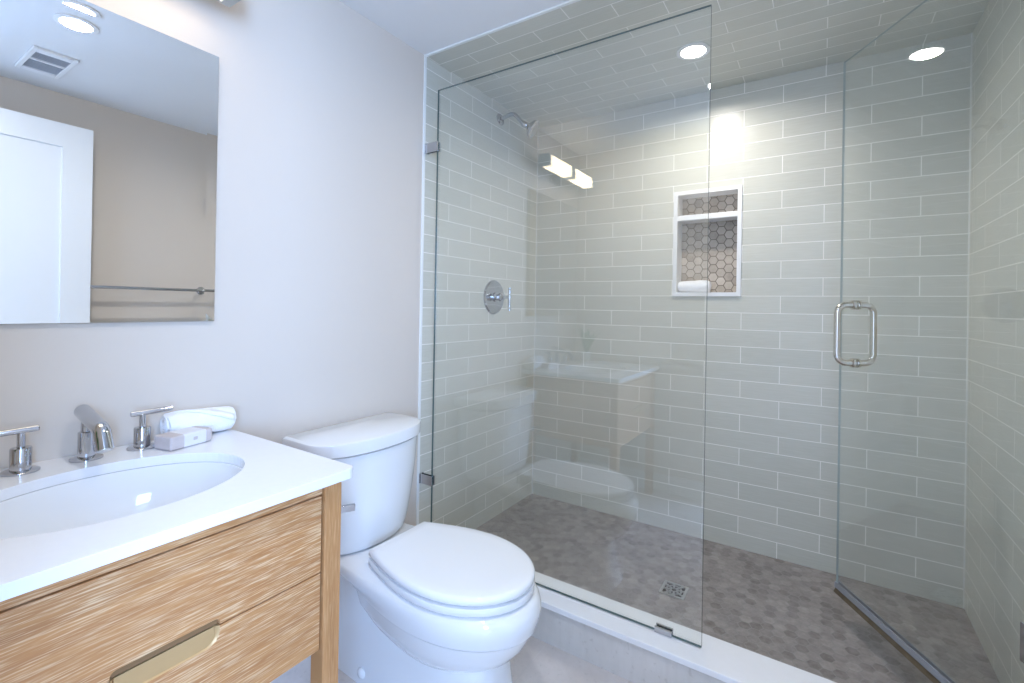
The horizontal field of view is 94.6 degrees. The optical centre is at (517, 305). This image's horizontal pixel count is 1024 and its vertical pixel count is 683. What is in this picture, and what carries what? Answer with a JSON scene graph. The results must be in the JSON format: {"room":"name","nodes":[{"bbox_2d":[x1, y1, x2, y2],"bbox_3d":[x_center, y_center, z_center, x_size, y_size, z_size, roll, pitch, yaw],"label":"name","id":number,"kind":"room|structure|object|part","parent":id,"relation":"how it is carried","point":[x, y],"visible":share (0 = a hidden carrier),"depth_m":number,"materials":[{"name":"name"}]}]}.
{"room":"bathroom","nodes":[
{"label":"bathroom","id":0,"kind":"room"},
{"bbox_2d":[0,0,423,525],"bbox_3d":[-0.899,0.028,1.350,0.120,2.193,1.614,1,0,33],"label":"wall","id":1,"kind":"structure","parent":0,"point":[315,325],"depth_m":1.49,"materials":[{"name":"paint"}]},
{"bbox_2d":[0,0,218,323],"bbox_3d":[-1.006,-0.327,1.053,0.009,0.733,0.620,1,0,33],"label":"wall mirror","id":2,"kind":"object","parent":1,"relation":"attached to","point":[109,120],"visible":1,"depth_m":1.10,"materials":[{"name":"silver mirror"}]},
{"bbox_2d":[218,0,240,7],"bbox_3d":[-0.942,-0.845,1.021,0.142,0.120,0.616,1,0,33],"label":"vanity light","id":3,"kind":"object","parent":1,"relation":"attached to","point":[229,3],"visible":1,"depth_m":1.26,"materials":[{"name":"silver metal"}]},
{"bbox_2d":[270,636,632,682],"bbox_3d":[-0.082,1.176,0.789,2.129,0.080,1.585,1,0,33],"label":"floor","id":4,"kind":"structure","parent":0,"point":[539,661],"depth_m":1.47,"materials":[{"name":"tile"}]},
{"bbox_2d":[0,482,341,682],"bbox_3d":[-0.782,0.745,0.898,0.544,0.760,0.629,1,0,33],"label":"vanity cabinet","id":5,"kind":"object","parent":4,"relation":"on","point":[249,598],"visible":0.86,"depth_m":0.79,"materials":[{"name":"brown wood"}]},
{"bbox_3d":[-0.559,0.379,0.758,0.011,0.022,0.547,1,0,33],"label":"rail","id":6,"kind":"part","parent":5,"relation":"part of","materials":[{"name":"brown wood"}]},
{"bbox_3d":[-0.564,0.567,0.759,0.016,0.029,0.138,1,0,33],"label":"finger pull","id":7,"kind":"part","parent":5,"relation":"part of","materials":[{"name":"brown wood"}]},
{"bbox_2d":[0,429,352,601],"bbox_3d":[-0.780,0.354,0.895,0.579,0.021,0.690,1,0,33],"label":"countertop","id":8,"kind":"structure","parent":5,"relation":"on","point":[272,473],"depth_m":0.86,"materials":[{"name":"white stone"}]},
{"bbox_2d":[0,404,172,476],"bbox_3d":[-0.918,0.283,1.024,0.157,0.117,0.321,1,0,33],"label":"faucet","id":9,"kind":"object","parent":8,"relation":"on","point":[95,437],"visible":0.97,"depth_m":1.01,"materials":[{"name":"silver metal"}]},
{"bbox_3d":[-1.017,0.254,0.946,0.013,0.017,0.085,1,0,43],"label":"lever","id":10,"kind":"part","parent":9,"relation":"part of","materials":[{"name":"silver metal"}]},
{"bbox_3d":[-1.011,0.297,0.962,0.033,0.077,0.033,1,0,33],"label":"handle","id":11,"kind":"part","parent":9,"relation":"part of","materials":[{"name":"silver metal"}]},
{"bbox_3d":[-0.918,0.281,1.025,0.157,0.113,0.031,1,0,33],"label":"spout","id":12,"kind":"part","parent":9,"relation":"part of","materials":[{"name":"silver metal"}]},
{"bbox_3d":[-0.900,0.299,1.134,0.033,0.077,0.033,1,0,33],"label":"handle","id":13,"kind":"part","parent":9,"relation":"part of","materials":[{"name":"silver metal"}]},
{"bbox_3d":[-0.887,0.257,1.147,0.013,0.017,0.083,1,0,43],"label":"lever","id":14,"kind":"part","parent":9,"relation":"part of","materials":[{"name":"silver metal"}]},
{"bbox_2d":[0,462,242,538],"bbox_3d":[-0.766,0.438,0.896,0.354,0.146,0.461,1,0,33],"label":"sink","id":15,"kind":"object","parent":8,"relation":"in","point":[114,495],"visible":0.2,"depth_m":1.01,"materials":[{"name":"white ceramic"}]},
{"bbox_2d":[154,426,211,450],"bbox_3d":[-0.821,0.326,1.165,0.062,0.033,0.104,1,0,20],"label":"soap bar","id":16,"kind":"object","parent":8,"relation":"on","point":[189,436],"visible":1,"depth_m":1.14,"materials":[{"name":"paper"}]},
{"bbox_2d":[160,406,235,433],"bbox_3d":[-0.844,0.307,1.254,0.077,0.071,0.159,1,0,39],"label":"rolled towel","id":17,"kind":"object","parent":8,"relation":"on","point":[221,418],"visible":0.88,"depth_m":1.23,"materials":[{"name":"white fabric"}]},
{"bbox_3d":[-0.564,0.632,0.758,0.019,0.160,0.542,1,0,33],"label":"drawer","id":18,"kind":"part","parent":5,"relation":"part of","materials":[{"name":"brown wood"}]},
{"bbox_3d":[-0.411,0.751,1.009,0.041,0.760,0.040,1,0,33],"label":"leg","id":19,"kind":"part","parent":5,"relation":"part of","materials":[{"name":"brown wood"}]},
{"bbox_2d":[282,412,540,682],"bbox_3d":[-0.290,0.775,1.439,0.793,0.719,0.442,1,0,33],"label":"toilet","id":20,"kind":"object","parent":4,"relation":"on","point":[425,602],"visible":0.86,"depth_m":1.36,"materials":[{"name":"white ceramic"}]},
{"bbox_3d":[-0.525,0.604,1.411,0.072,0.026,0.046,1,0,-27],"label":"flush lever","id":21,"kind":"part","parent":20,"relation":"part of","materials":[{"name":"silver metal"}]},
{"bbox_3d":[-0.514,0.435,1.588,0.246,0.046,0.442,1,0,33],"label":"tank lid","id":22,"kind":"part","parent":20,"relation":"part of","materials":[{"name":"white ceramic"}]},
{"bbox_3d":[-0.513,0.620,1.592,0.219,0.316,0.424,1,0,33],"label":"tank","id":23,"kind":"part","parent":20,"relation":"part of","materials":[{"name":"white ceramic"}]},
{"bbox_3d":[-0.276,0.884,1.436,0.764,0.205,0.360,1,0,33],"label":"bowl","id":24,"kind":"part","parent":20,"relation":"part of","materials":[{"name":"white ceramic"}]},
{"bbox_3d":[-0.176,0.767,1.373,0.485,0.021,0.350,1,0,33],"label":"seat","id":25,"kind":"part","parent":20,"relation":"part of","materials":[{"name":"white plastic"}]},
{"bbox_3d":[-0.176,0.738,1.373,0.485,0.024,0.350,1,0,33],"label":"seat lid","id":26,"kind":"part","parent":20,"relation":"part of","materials":[{"name":"white plastic"}]},
{"bbox_2d":[531,571,836,682],"bbox_3d":[0.375,1.076,1.495,1.889,0.140,0.147,1,0,33],"label":"shower curb","id":27,"kind":"object","parent":4,"relation":"on","point":[632,651],"depth_m":1.45,"materials":[{"name":"stone"}]},
{"bbox_2d":[419,5,711,647],"bbox_3d":[0.080,0.053,1.703,1.141,1.896,0.028,1,0,33],"label":"screen","id":28,"kind":"object","parent":27,"relation":"on","point":[433,147],"visible":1,"depth_m":1.68,"materials":[{"name":"clear glass"}]},
{"bbox_2d":[340,0,568,54],"bbox_3d":[-0.036,-1.106,0.809,2.129,0.100,1.614,1,0,33],"label":"ceiling","id":29,"kind":"structure","parent":0,"point":[427,26],"depth_m":1.72,"materials":[{"name":"paint"}]},
{"bbox_2d":[419,57,537,528],"bbox_3d":[-0.203,0.043,2.428,0.120,2.193,0.952,1,0,33],"label":"tiled wall","id":30,"kind":"structure","parent":0,"point":[486,211],"depth_m":2.32,"materials":[{"name":"tile"}]},
{"bbox_2d":[483,280,510,313],"bbox_3d":[-0.076,-0.042,2.412,0.106,0.176,0.176,1,0,33],"label":"shower valve","id":31,"kind":"object","parent":30,"relation":"attached to","point":[494,296],"visible":1,"depth_m":2.41,"materials":[{"name":"silver metal"}]},
{"bbox_3d":[-0.075,-0.042,2.412,0.090,0.048,0.048,1,0,33],"label":"handle","id":32,"kind":"part","parent":31,"relation":"part of","materials":[{"name":"silver metal"}]},
{"bbox_3d":[-0.038,-0.031,2.387,0.014,0.116,0.014,1,0,33],"label":"lever","id":33,"kind":"part","parent":31,"relation":"part of","materials":[{"name":"silver metal"}]},
{"bbox_2d":[497,112,538,137],"bbox_3d":[0.011,-0.924,2.422,0.230,0.156,0.093,1,0,33],"label":"showerhead","id":34,"kind":"object","parent":30,"relation":"attached to","point":[532,127],"visible":1,"depth_m":2.38,"materials":[{"name":"silver metal"}]},
{"bbox_3d":[-0.025,-0.952,2.427,0.160,0.085,0.021,1,0,33],"label":"arm","id":35,"kind":"part","parent":34,"relation":"part of","materials":[{"name":"silver metal"}]},
{"bbox_3d":[0.088,-0.882,2.376,0.038,0.064,0.074,1,0,11],"label":"spray plate","id":36,"kind":"part","parent":34,"relation":"part of","materials":[{"name":"metal"}]},
{"bbox_2d":[428,0,989,128],"bbox_3d":[0.693,-1.091,1.938,2.129,0.100,1.072,1,0,33],"label":"ceiling","id":37,"kind":"structure","parent":0,"point":[750,40],"depth_m":1.89,"materials":[{"name":"tile"}]},
{"bbox_2d":[676,42,709,59],"bbox_3d":[0.720,-1.037,1.930,0.130,0.006,0.130,1,0,33],"label":"recessed light","id":38,"kind":"object","parent":37,"relation":"in","point":[692,51],"visible":1,"depth_m":1.92,"materials":[{"name":"white paint"}]},
{"bbox_2d":[475,494,999,682],"bbox_3d":[0.674,1.159,1.960,2.129,0.080,1.002,1,0,33],"label":"floor","id":39,"kind":"structure","parent":0,"point":[789,613],"depth_m":1.82,"materials":[{"name":"grey tile"}]},
{"bbox_2d":[658,580,688,600],"bbox_3d":[0.615,1.116,1.852,0.094,0.004,0.094,1,0,33],"label":"floor drain","id":40,"kind":"object","parent":39,"relation":"on","point":[675,590],"visible":1,"depth_m":1.85,"materials":[{"name":"metal"}]},
{"bbox_2d":[532,33,970,607],"bbox_3d":[0.932,0.045,2.334,2.129,2.160,0.120,1,0,33],"label":"wall","id":41,"kind":"structure","parent":0,"point":[622,365],"depth_m":2.11,"materials":[{"name":"tile"}]},
{"bbox_2d":[416,0,972,608],"bbox_3d":[0.641,0.038,1.882,1.889,2.160,0.955,1,0,33],"label":"trim","id":42,"kind":"structure","parent":41,"relation":"attached to","point":[569,2],"depth_m":1.99,"materials":[{"name":"white paint"}]},
{"bbox_2d":[672,185,742,295],"bbox_3d":[0.936,-0.303,2.314,0.311,0.519,0.098,1,0,33],"label":"trim","id":43,"kind":"structure","parent":41,"relation":"attached to","point":[679,197],"depth_m":2.31,"materials":[{"name":"white paint"}]},
{"bbox_2d":[678,280,710,291],"bbox_3d":[0.884,-0.094,2.353,0.149,0.062,0.068,1,0,33],"label":"rolled towel","id":44,"kind":"object","parent":43,"relation":"in","point":[698,285],"visible":0.97,"depth_m":2.33,"materials":[{"name":"white fabric"}]},
{"bbox_2d":[678,211,736,223],"bbox_3d":[0.939,-0.429,2.315,0.273,0.026,0.096,1,0,33],"label":"niche shelf","id":45,"kind":"object","parent":41,"relation":"attached to","point":[732,215],"visible":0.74,"depth_m":2.29,"materials":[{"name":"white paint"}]},
{"bbox_2d":[681,194,737,291],"bbox_3d":[0.970,-0.302,2.367,0.285,0.493,0.029,1,0,33],"label":"wall","id":46,"kind":"structure","parent":41,"relation":"attached to","point":[720,239],"depth_m":2.35,"materials":[{"name":"grey tile"}]},
{"bbox_2d":[965,0,1023,682],"bbox_3d":[1.485,0.067,1.339,0.120,2.193,0.952,1,0,33],"label":"tiled wall","id":47,"kind":"structure","parent":0,"point":[994,550],"depth_m":1.48,"materials":[{"name":"tile"}]},
{"bbox_2d":[833,0,1023,682],"bbox_3d":[1.162,0.075,1.341,0.145,1.907,0.724,1,0,1],"label":"shower door","id":48,"kind":"structure","parent":47,"relation":"attached to","point":[917,658],"depth_m":1.62,"materials":[{"name":"clear glass"}]},
{"bbox_3d":[1.128,0.098,1.629,0.068,0.221,0.021,1,0,1],"label":"handle","id":49,"kind":"part","parent":48,"relation":"part of","materials":[{"name":"silver metal"}]},
{"bbox_2d":[849,358,856,367],"bbox_3d":[1.155,0.198,1.628,0.009,0.033,0.033,1,0,1],"label":"washer","id":50,"kind":"object","parent":48,"relation":"in","point":[852,362],"depth_m":1.62,"materials":[{"name":"silver metal"}]},
{"bbox_2d":[850,300,857,309],"bbox_3d":[1.158,-0.002,1.628,0.009,0.033,0.033,1,0,1],"label":"washer","id":51,"kind":"object","parent":48,"relation":"in","point":[853,304],"depth_m":1.62,"materials":[{"name":"silver metal"}]},
{"bbox_2d":[855,358,861,367],"bbox_3d":[1.174,0.199,1.627,0.009,0.033,0.033,1,0,1],"label":"washer","id":52,"kind":"object","parent":48,"relation":"in","point":[858,363],"depth_m":1.62,"materials":[{"name":"silver metal"}]},
{"bbox_2d":[856,300,861,309],"bbox_3d":[1.177,-0.001,1.628,0.009,0.033,0.033,1,0,1],"label":"washer","id":53,"kind":"object","parent":48,"relation":"in","point":[858,303],"depth_m":1.62,"materials":[{"name":"silver metal"}]},
{"bbox_3d":[1.204,0.099,1.627,0.068,0.221,0.021,1,0,1],"label":"handle","id":54,"kind":"part","parent":48,"relation":"part of","materials":[{"name":"silver metal"}]},
{"bbox_3d":[1.162,0.063,1.358,0.009,1.882,0.690,1,0,1],"label":"glass","id":55,"kind":"part","parent":48,"relation":"part of","materials":[{"name":"clear glass"}]}
]}

